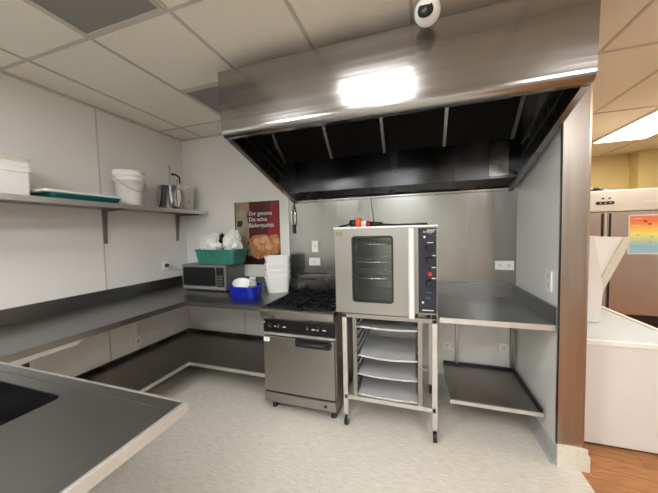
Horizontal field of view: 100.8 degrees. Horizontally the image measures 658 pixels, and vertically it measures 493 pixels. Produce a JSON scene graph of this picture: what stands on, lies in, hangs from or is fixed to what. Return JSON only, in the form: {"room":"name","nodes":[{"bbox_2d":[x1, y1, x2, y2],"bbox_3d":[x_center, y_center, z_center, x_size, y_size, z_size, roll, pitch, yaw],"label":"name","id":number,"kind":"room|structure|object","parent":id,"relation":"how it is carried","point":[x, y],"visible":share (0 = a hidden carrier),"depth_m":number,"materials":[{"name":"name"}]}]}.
{"room":"commercial kitchen","nodes":[
{"label":"commercial kitchen","id":0,"kind":"room"},
{"bbox_2d":[0,73,190,376],"bbox_3d":[-2.796,0.165,0.813,0.100,2.750,5.820,0,3,18],"label":"wall","id":1,"kind":"structure","parent":0,"point":[47,253],"depth_m":2.44,"materials":[{"name":"white paint"}]},
{"bbox_2d":[94,109,107,289],"bbox_3d":[-2.172,-0.437,2.596,0.004,1.713,0.012,0,3,18],"label":"trim","id":2,"kind":"structure","parent":1,"relation":"attached to","point":[94,109],"depth_m":2.58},
{"bbox_2d":[0,193,207,243],"bbox_3d":[-2.208,-0.175,1.845,0.392,0.380,3.378,0,3,18],"label":"wall shelf","id":3,"kind":"object","parent":1,"relation":"attached to","point":[106,207],"visible":1,"depth_m":2.36,"materials":[{"name":"metal"}]},
{"bbox_2d":[0,163,31,194],"bbox_3d":[-2.312,-0.433,1.683,0.249,0.208,0.627,0,3,18],"label":"food box","id":4,"kind":"object","parent":3,"relation":"on","point":[13,179],"visible":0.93,"depth_m":1.85,"materials":[{"name":"white plastic"}]},
{"bbox_2d":[0,158,30,167],"bbox_3d":[-2.318,-0.554,1.677,0.238,0.032,0.622,0,3,18],"label":"lid","id":5,"kind":"object","parent":4,"relation":"on","point":[2,161],"visible":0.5,"depth_m":1.86,"materials":[{"name":"white plastic"}]},
{"bbox_2d":[0,153,29,162],"bbox_3d":[-2.319,-0.588,1.676,0.238,0.032,0.622,0,3,18],"label":"lid","id":6,"kind":"object","parent":5,"relation":"on","point":[3,156],"visible":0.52,"depth_m":1.85,"materials":[{"name":"beige plastic"}]},
{"bbox_2d":[30,192,119,202],"bbox_3d":[-2.063,-0.387,2.250,0.282,0.048,0.502,0,3,18],"label":"serving tray","id":7,"kind":"object","parent":3,"relation":"on","point":[44,194],"visible":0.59,"depth_m":2.12,"materials":[{"name":"teal plastic"}]},
{"bbox_2d":[30,188,121,198],"bbox_3d":[-2.073,-0.423,2.235,0.290,0.026,0.540,0,3,18],"label":"cutting board","id":8,"kind":"object","parent":7,"relation":"on","point":[41,189],"visible":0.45,"depth_m":2.06,"materials":[{"name":"beige plastic"}]},
{"bbox_2d":[111,169,146,205],"bbox_3d":[-1.933,-0.554,2.646,0.272,0.338,0.279,0,3,18],"label":"plastic bucket","id":9,"kind":"object","parent":3,"relation":"on","point":[128,184],"visible":0.86,"depth_m":2.55,"materials":[{"name":"white plastic"}]},
{"bbox_2d":[157,184,182,208],"bbox_3d":[-1.796,-0.545,3.081,0.310,0.270,0.238,0,3,18],"label":"stock pot","id":10,"kind":"object","parent":3,"relation":"on","point":[169,196],"visible":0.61,"depth_m":2.99,"materials":[{"name":"silver metal"}]},
{"bbox_2d":[171,173,180,184],"bbox_3d":[-1.748,-0.641,3.124,0.032,0.385,0.122,0,3,31],"label":"serving spoon","id":11,"kind":"object","parent":10,"relation":"in","point":[172,174],"visible":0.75,"depth_m":3.13,"materials":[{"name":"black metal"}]},
{"bbox_2d":[179,185,194,209],"bbox_3d":[-1.744,-0.574,3.315,0.264,0.302,0.198,0,3,18],"label":"plastic jug","id":12,"kind":"object","parent":3,"relation":"on","point":[188,192],"visible":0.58,"depth_m":3.24,"materials":[{"name":"white plastic"}]},
{"bbox_2d":[109,330,111,360],"bbox_3d":[-2.143,0.854,2.660,0.004,0.560,0.012,0,3,18],"label":"trim","id":13,"kind":"structure","parent":1,"relation":"attached to","point":[109,330],"depth_m":2.67,"materials":[{"name":"grey metal"}]},
{"bbox_2d":[0,70,222,141],"bbox_3d":[-2.036,-1.202,0.490,1.562,0.022,5.820,0,3,18],"label":"trim","id":14,"kind":"structure","parent":1,"relation":"attached to","point":[3,71],"depth_m":2.53,"materials":[{"name":"white metal"}]},
{"bbox_2d":[133,321,140,349],"bbox_3d":[-2.050,0.827,2.896,0.036,0.548,0.065,0,3,18],"label":"conduit","id":15,"kind":"object","parent":1,"relation":"attached to","point":[136,338],"visible":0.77,"depth_m":2.89,"materials":[{"name":"white plastic"}]},
{"bbox_2d":[162,260,169,270],"bbox_3d":[-1.933,0.224,3.253,0.048,0.120,0.090,0,3,18],"label":"wall outlet","id":16,"kind":"object","parent":1,"relation":"attached to","point":[165,263],"visible":1,"depth_m":3.24,"materials":[{"name":"white plastic"}]},
{"bbox_2d":[0,0,657,156],"bbox_3d":[1.541,-1.356,1.163,8.162,0.060,9.300,0,3,18],"label":"ceiling","id":17,"kind":"structure","parent":0,"point":[243,32],"depth_m":1.80,"materials":[{"name":"tile"}]},
{"bbox_2d":[26,0,164,37],"bbox_3d":[-1.271,-1.264,1.283,0.606,0.008,0.608,0,3,18],"label":"ceiling vent","id":18,"kind":"object","parent":17,"relation":"in","point":[91,18],"visible":1,"depth_m":1.48,"materials":[{"name":"grey metal"}]},
{"bbox_2d":[182,84,220,114],"bbox_3d":[-0.877,-1.335,2.509,0.606,0.008,0.594,0,3,18],"label":"ceiling vent","id":19,"kind":"object","parent":17,"relation":"in","point":[208,96],"visible":0.31,"depth_m":2.40,"materials":[{"name":"grey metal"}]},
{"bbox_2d":[0,0,657,155],"bbox_3d":[1.544,-1.315,1.007,8.062,0.006,9.000,0,3,18],"label":"trim","id":20,"kind":"structure","parent":17,"relation":"attached to","point":[169,10],"depth_m":1.81,"materials":[{"name":"white metal"}]},
{"bbox_2d":[414,0,440,27],"bbox_3d":[0.488,-1.208,1.351,0.124,0.207,0.126,0,3,18],"label":"security camera","id":21,"kind":"object","parent":17,"relation":"attached to","point":[427,12],"visible":1,"depth_m":1.32,"materials":[{"name":"white plastic"}]},
{"bbox_2d":[592,109,657,143],"bbox_3d":[3.923,-1.475,3.294,0.604,0.018,1.244,0,3,18],"label":"recessed light","id":22,"kind":"object","parent":17,"relation":"in","point":[646,126],"visible":0.88,"depth_m":3.49,"materials":[{"name":"beige"}]},
{"bbox_2d":[86,365,594,492],"bbox_3d":[-0.931,1.550,0.335,3.927,0.050,5.900,0,3,18],"label":"floor","id":23,"kind":"structure","parent":0,"point":[230,438],"depth_m":1.91,"materials":[{"name":"tile"}]},
{"bbox_2d":[0,362,187,492],"bbox_3d":[-1.304,1.064,0.679,1.272,0.902,1.178,0,3,18],"label":"countertop","id":24,"kind":"structure","parent":23,"relation":"on","point":[59,433],"depth_m":0.90,"materials":[{"name":"metal"}]},
{"bbox_2d":[0,381,59,425],"bbox_3d":[-1.476,0.718,0.893,0.715,0.219,0.618,0,3,18],"label":"basin","id":25,"kind":"object","parent":24,"relation":"in","point":[18,400],"depth_m":1.15,"materials":[{"name":"black metal"}]},
{"bbox_2d":[0,275,296,391],"bbox_3d":[-1.695,0.977,1.448,1.590,1.017,4.012,0,3,18],"label":"countertop","id":26,"kind":"structure","parent":23,"relation":"on","point":[29,332],"depth_m":2.51,"materials":[{"name":"grey metal"}]},
{"bbox_2d":[169,262,244,290],"bbox_3d":[-1.470,0.341,3.236,0.844,0.298,0.351,0,3,18],"label":"microwave","id":27,"kind":"object","parent":26,"relation":"on","point":[217,277],"visible":0.89,"depth_m":3.04,"materials":[{"name":"silver metal"}]},
{"bbox_2d":[194,248,247,264],"bbox_3d":[-1.234,0.109,3.143,0.545,0.164,0.340,0,3,18],"label":"plastic crate","id":28,"kind":"object","parent":27,"relation":"on","point":[235,256],"visible":0.88,"depth_m":3.01,"materials":[{"name":"green plastic"}]},
{"bbox_2d":[199,232,222,249],"bbox_3d":[-1.369,-0.039,3.171,0.237,0.249,0.291,-3,4,-37],"label":"plastic bag","id":29,"kind":"object","parent":28,"relation":"in","point":[209,242],"visible":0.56,"depth_m":3.10,"materials":[{"name":"white plastic"}]},
{"bbox_2d":[219,233,223,242],"bbox_3d":[-1.229,-0.100,3.126,0.037,0.124,0.103,0,3,18],"label":"cloth","id":30,"kind":"object","parent":29,"relation":"on","point":[221,236],"visible":0.75,"depth_m":3.10,"materials":[{"name":"black fabric"}]},
{"bbox_2d":[222,229,242,249],"bbox_3d":[-1.095,-0.061,3.098,0.216,0.274,0.218,2,4,44],"label":"plastic bag","id":31,"kind":"object","parent":28,"relation":"in","point":[232,240],"visible":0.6,"depth_m":3.03,"materials":[{"name":"white plastic"}]},
{"bbox_2d":[228,283,263,298],"bbox_3d":[-0.825,0.442,2.725,0.329,0.118,0.254,0,3,18],"label":"basin","id":32,"kind":"object","parent":26,"relation":"in","point":[236,292],"visible":0.84,"depth_m":2.62,"materials":[{"name":"plastic"}]},
{"bbox_2d":[232,278,249,286],"bbox_3d":[-0.870,0.378,2.720,0.172,0.109,0.169,0,3,18],"label":"bowl","id":33,"kind":"object","parent":32,"relation":"in","point":[240,282],"visible":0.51,"depth_m":2.77,"materials":[{"name":"plastic"}]},
{"bbox_2d":[249,277,256,286],"bbox_3d":[-0.756,0.390,2.705,0.074,0.172,0.074,0,3,18],"label":"jar","id":34,"kind":"object","parent":32,"relation":"in","point":[252,283],"visible":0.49,"depth_m":2.68,"materials":[{"name":"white plastic"}]},
{"bbox_2d":[264,255,290,292],"bbox_3d":[-0.554,0.292,2.959,0.288,0.381,0.288,-2,3,-9],"label":"tub","id":35,"kind":"object","parent":26,"relation":"on","point":[274,284],"depth_m":2.84,"materials":[{"name":"white plastic"}]},
{"bbox_2d":[260,274,353,417],"bbox_3d":[-0.147,0.859,2.567,0.642,1.072,0.853,0,3,18],"label":"gas range","id":36,"kind":"object","parent":23,"relation":"on","point":[303,340],"visible":0.91,"depth_m":2.24,"materials":[{"name":"metal"}]},
{"bbox_2d":[262,291,337,316],"bbox_3d":[-0.158,0.512,2.541,0.642,0.034,0.720,0,3,18],"label":"cooktop","id":37,"kind":"object","parent":36,"relation":"in","point":[297,303],"depth_m":2.31,"materials":[{"name":"black metal"}]},
{"bbox_2d":[342,312,437,442],"bbox_3d":[0.537,0.942,2.335,0.688,0.898,0.687,0,3,18],"label":"stand","id":38,"kind":"object","parent":23,"relation":"on","point":[432,367],"visible":0.67,"depth_m":2.06,"materials":[{"name":"metal"}]},
{"bbox_2d":[331,225,437,318],"bbox_3d":[0.486,0.165,2.305,0.770,0.660,0.758,0,3,18],"label":"oven","id":39,"kind":"object","parent":38,"relation":"on","point":[380,270],"visible":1,"depth_m":1.99,"materials":[{"name":"metal"}]},
{"bbox_2d":[339,218,382,226],"bbox_3d":[0.260,-0.196,2.258,0.357,0.073,0.105,-1,3,4],"label":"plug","id":40,"kind":"object","parent":39,"relation":"on","point":[358,222],"visible":0.92,"depth_m":2.23,"materials":[{"name":"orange plastic"}]},
{"bbox_2d":[382,223,427,225],"bbox_3d":[0.608,-0.175,2.161,0.346,0.024,0.142,0,3,30],"label":"power cable","id":41,"kind":"object","parent":39,"relation":"on","point":[407,223],"visible":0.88,"depth_m":2.10,"materials":[{"name":"black plastic"}]},
{"bbox_2d":[357,332,416,362],"bbox_3d":[0.501,0.833,2.264,0.445,0.033,0.480,0,3,18],"label":"tray","id":42,"kind":"object","parent":38,"relation":"in","point":[378,346],"visible":0.95,"depth_m":2.25,"materials":[{"name":"metal"}]},
{"bbox_2d":[357,318,416,331],"bbox_3d":[0.496,0.606,2.253,0.444,0.027,0.480,0,3,18],"label":"tray","id":43,"kind":"object","parent":38,"relation":"in","point":[376,324],"visible":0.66,"depth_m":2.14,"materials":[{"name":"metal"}]},
{"bbox_2d":[357,376,417,403],"bbox_3d":[0.503,1.129,2.265,0.444,0.025,0.480,0,3,18],"label":"tray","id":44,"kind":"object","parent":38,"relation":"in","point":[399,391],"visible":0.73,"depth_m":2.16,"materials":[{"name":"metal"}]},
{"bbox_2d":[357,357,417,381],"bbox_3d":[0.504,0.978,2.272,0.444,0.029,0.480,0,3,18],"label":"tray","id":45,"kind":"object","parent":38,"relation":"in","point":[387,370],"visible":0.74,"depth_m":2.18,"materials":[{"name":"metal"}]},
{"bbox_2d":[437,282,555,417],"bbox_3d":[1.238,0.858,2.212,0.688,0.987,0.755,0,3,18],"label":"steel table","id":46,"kind":"object","parent":23,"relation":"on","point":[499,388],"visible":0.94,"depth_m":2.17,"materials":[{"name":"grey metal"}]},
{"bbox_2d":[182,135,514,373],"bbox_3d":[-0.074,-0.007,3.032,3.927,2.750,0.080,0,3,18],"label":"wall","id":47,"kind":"structure","parent":0,"point":[221,177],"depth_m":3.31,"materials":[{"name":"white paint"}]},
{"bbox_2d":[234,200,280,264],"bbox_3d":[-0.852,-0.157,3.226,0.605,0.745,0.009,0,3,18],"label":"poster","id":48,"kind":"object","parent":47,"relation":"attached to","point":[257,223],"visible":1,"depth_m":3.22,"materials":[{"name":"red paper"}]},
{"bbox_2d":[237,221,242,226],"bbox_3d":[-1.074,-0.273,3.288,0.085,0.080,0.001,0,3,18],"label":"print","id":49,"kind":"object","parent":48,"relation":"attached to","point":[239,223],"depth_m":3.29},
{"bbox_2d":[235,203,248,242],"bbox_3d":[-1.033,-0.153,3.283,0.195,0.740,0.001,0,3,18],"label":"print","id":50,"kind":"object","parent":48,"relation":"attached to","point":[241,209],"depth_m":3.28},
{"bbox_2d":[241,203,248,210],"bbox_3d":[-1.002,-0.470,3.254,0.105,0.095,0.001,0,3,18],"label":"print","id":51,"kind":"object","parent":48,"relation":"attached to","point":[244,206],"depth_m":3.25},
{"bbox_2d":[241,236,249,247],"bbox_3d":[-1.004,-0.028,3.280,0.120,0.190,0.001,0,3,18],"label":"print","id":52,"kind":"object","parent":48,"relation":"attached to","point":[245,240],"depth_m":3.28},
{"bbox_2d":[246,245,253,255],"bbox_3d":[-0.947,0.048,3.265,0.123,0.140,0.001,0,3,18],"label":"print","id":53,"kind":"object","parent":48,"relation":"attached to","point":[250,251],"depth_m":3.26},
{"bbox_2d":[253,239,260,244],"bbox_3d":[-0.854,-0.053,3.229,0.113,0.080,0.001,0,3,18],"label":"print","id":54,"kind":"object","parent":48,"relation":"on","point":[255,241],"depth_m":3.23},
{"bbox_2d":[248,235,271,258],"bbox_3d":[-0.814,0.004,3.221,0.391,0.290,0.001,0,3,18],"label":"print","id":55,"kind":"object","parent":48,"relation":"attached to","point":[259,246],"depth_m":3.22},
{"bbox_2d":[257,245,264,250],"bbox_3d":[-0.805,0.016,3.217,0.103,0.070,0.001,0,3,18],"label":"print","id":56,"kind":"object","parent":48,"relation":"attached to","point":[259,247],"depth_m":3.22},
{"bbox_2d":[247,252,279,263],"bbox_3d":[-0.777,0.133,3.217,0.450,0.155,0.001,0,3,18],"label":"print","id":57,"kind":"object","parent":48,"relation":"attached to","point":[252,257],"depth_m":3.24},
{"bbox_2d":[260,236,268,243],"bbox_3d":[-0.760,-0.074,3.198,0.123,0.090,0.001,0,3,18],"label":"print","id":58,"kind":"object","parent":48,"relation":"on","point":[263,239],"depth_m":3.20},
{"bbox_2d":[265,242,272,249],"bbox_3d":[-0.701,-0.004,3.183,0.103,0.100,0.001,0,3,18],"label":"print","id":59,"kind":"object","parent":48,"relation":"attached to","point":[268,245],"depth_m":3.18},
{"bbox_2d":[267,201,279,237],"bbox_3d":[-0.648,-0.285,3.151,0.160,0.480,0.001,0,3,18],"label":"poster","id":60,"kind":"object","parent":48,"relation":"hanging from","point":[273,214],"depth_m":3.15,"materials":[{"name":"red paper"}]},
{"bbox_2d":[269,234,279,254],"bbox_3d":[-0.644,-0.023,3.164,0.167,0.240,0.001,0,3,18],"label":"print","id":61,"kind":"object","parent":48,"relation":"attached to","point":[274,239],"depth_m":3.16},
{"bbox_2d":[287,200,289,260],"bbox_3d":[-0.456,-0.027,3.105,0.012,1.000,0.012,0,3,18],"label":"trim","id":62,"kind":"structure","parent":47,"relation":"attached to","point":[287,200],"depth_m":3.09,"materials":[{"name":"white plastic"}]},
{"bbox_2d":[309,258,319,264],"bbox_3d":[-0.159,0.167,3.014,0.130,0.085,0.013,0,3,18],"label":"wall outlet","id":63,"kind":"object","parent":47,"relation":"attached to","point":[312,261],"visible":1,"depth_m":3.01,"materials":[{"name":"white plastic"}]},
{"bbox_2d":[312,241,318,251],"bbox_3d":[-0.153,0.000,3.002,0.075,0.125,0.013,0,3,18],"label":"wall outlet","id":64,"kind":"object","parent":47,"relation":"attached to","point":[314,243],"visible":1,"depth_m":3.00,"materials":[{"name":"white plastic"}]},
{"bbox_2d":[297,274,335,290],"bbox_3d":[-0.036,0.404,2.922,0.642,0.204,0.060,0,3,18],"label":"backsplash","id":65,"kind":"structure","parent":47,"relation":"attached to","point":[324,282],"depth_m":2.92,"materials":[{"name":"metal"}]},
{"bbox_2d":[288,138,516,284],"bbox_3d":[0.600,-0.458,2.744,2.223,1.850,0.006,0,3,18],"label":"backsplash","id":66,"kind":"structure","parent":47,"relation":"attached to","point":[492,215],"depth_m":2.60,"materials":[{"name":"metal"}]},
{"bbox_2d":[358,363,446,386],"bbox_3d":[-0.070,1.315,3.048,3.648,0.110,0.030,0,3,18],"label":"baseboard","id":67,"kind":"structure","parent":47,"relation":"attached to","point":[441,379],"depth_m":2.69,"materials":[{"name":"grey"}]},
{"bbox_2d":[218,0,600,203],"bbox_3d":[0.426,-0.848,2.147,2.122,0.792,1.190,0,3,18],"label":"extractor hood","id":68,"kind":"object","parent":47,"relation":"attached to","point":[516,70],"visible":1,"depth_m":1.74,"materials":[{"name":"metal"}]},
{"bbox_2d":[291,205,295,233],"bbox_3d":[-0.397,-0.323,3.052,0.056,0.354,0.017,0,3,18],"label":"tongs","id":69,"kind":"object","parent":68,"relation":"hanging from","point":[293,226],"visible":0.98,"depth_m":3.05,"materials":[{"name":"silver metal"}]},
{"bbox_2d":[443,341,454,350],"bbox_3d":[1.168,0.962,2.633,0.120,0.080,0.013,0,3,18],"label":"wall outlet","id":70,"kind":"object","parent":47,"relation":"attached to","point":[446,345],"visible":0.9,"depth_m":2.63,"materials":[{"name":"white plastic"}]},
{"bbox_2d":[498,343,509,352],"bbox_3d":[1.600,0.929,2.492,0.090,0.090,0.013,0,3,18],"label":"wall outlet","id":71,"kind":"object","parent":47,"relation":"attached to","point":[502,347],"visible":1,"depth_m":2.49,"materials":[{"name":"white plastic"}]},
{"bbox_2d":[495,261,513,269],"bbox_3d":[1.581,0.171,2.455,0.150,0.082,0.013,0,3,18],"label":"wall outlet","id":72,"kind":"object","parent":47,"relation":"attached to","point":[499,265],"visible":1,"depth_m":2.45,"materials":[{"name":"white plastic"}]},
{"bbox_2d":[515,127,560,445],"bbox_3d":[1.610,0.005,2.050,0.119,2.750,0.760,0,3,18],"label":"wall","id":73,"kind":"structure","parent":0,"point":[538,191],"depth_m":1.96,"materials":[{"name":"white paint"}]},
{"bbox_2d":[545,270,552,291],"bbox_3d":[1.469,0.230,1.824,0.014,0.140,0.085,0,3,18],"label":"wall outlet","id":74,"kind":"object","parent":73,"relation":"attached to","point":[548,274],"visible":1,"depth_m":1.81,"materials":[{"name":"white plastic"}]},
{"bbox_2d":[522,414,589,472],"bbox_3d":[1.641,1.308,2.091,0.196,0.142,0.805,0,3,18],"label":"baseboard","id":75,"kind":"structure","parent":73,"relation":"attached to","point":[568,457],"depth_m":1.73,"materials":[{"name":"beige plastic"}]},
{"bbox_2d":[556,123,563,443],"bbox_3d":[1.424,-0.043,1.675,0.006,2.608,0.008,0,3,18],"label":"trim","id":76,"kind":"structure","parent":73,"relation":"attached to","point":[563,123],"depth_m":1.68,"materials":[{"name":"silver plastic"}]},
{"bbox_2d":[555,83,592,447],"bbox_3d":[1.524,-0.047,1.732,0.150,2.610,0.170,0,3,18],"label":"trim","id":77,"kind":"structure","parent":73,"relation":"attached to","point":[577,140],"depth_m":1.66,"materials":[{"name":"metal"}]},
{"bbox_2d":[582,442,657,492],"bbox_3d":[3.473,1.433,0.702,4.235,0.050,9.300,0,3,18],"label":"floor","id":78,"kind":"structure","parent":0,"point":[612,469],"depth_m":1.69,"materials":[{"name":"brown wood"}]},
{"bbox_2d":[584,306,657,454],"bbox_3d":[2.262,0.979,2.388,0.627,0.742,1.236,0,3,18],"label":"chest freezer","id":79,"kind":"object","parent":78,"relation":"on","point":[621,390],"visible":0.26,"depth_m":1.85,"materials":[{"name":"white metal"}]},
{"bbox_2d":[587,236,630,322],"bbox_3d":[2.265,0.267,2.225,0.277,0.710,0.065,0,3,18],"label":"panel","id":80,"kind":"object","parent":79,"relation":"on","point":[605,253],"visible":0.89,"depth_m":2.22,"materials":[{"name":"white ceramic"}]},
{"bbox_2d":[589,188,657,327],"bbox_3d":[3.391,0.301,3.517,1.500,1.932,0.774,0,3,18],"label":"fridge","id":81,"kind":"object","parent":78,"relation":"on","point":[631,291],"visible":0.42,"depth_m":3.11,"materials":[{"name":"metal"}]},
{"bbox_2d":[590,188,607,191],"bbox_3d":[3.165,-0.677,3.279,0.318,0.062,0.177,0,3,18],"label":"bag","id":82,"kind":"object","parent":81,"relation":"on","point":[592,189],"visible":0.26,"depth_m":3.21,"materials":[{"name":"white plastic"}]},
{"bbox_2d":[627,214,657,253],"bbox_3d":[3.643,-0.136,3.015,0.520,0.447,0.006,0,3,18],"label":"chart","id":83,"kind":"object","parent":81,"relation":"attached to","point":[642,228],"visible":1,"depth_m":3.05,"materials":[{"name":"multicoloured paper"}]},
{"bbox_2d":[591,149,657,190],"bbox_3d":[4.793,-0.206,4.839,4.235,2.750,0.450,0,3,18],"label":"wall","id":84,"kind":"structure","parent":0,"point":[638,169],"depth_m":4.66,"materials":[{"name":"yellow paint"}]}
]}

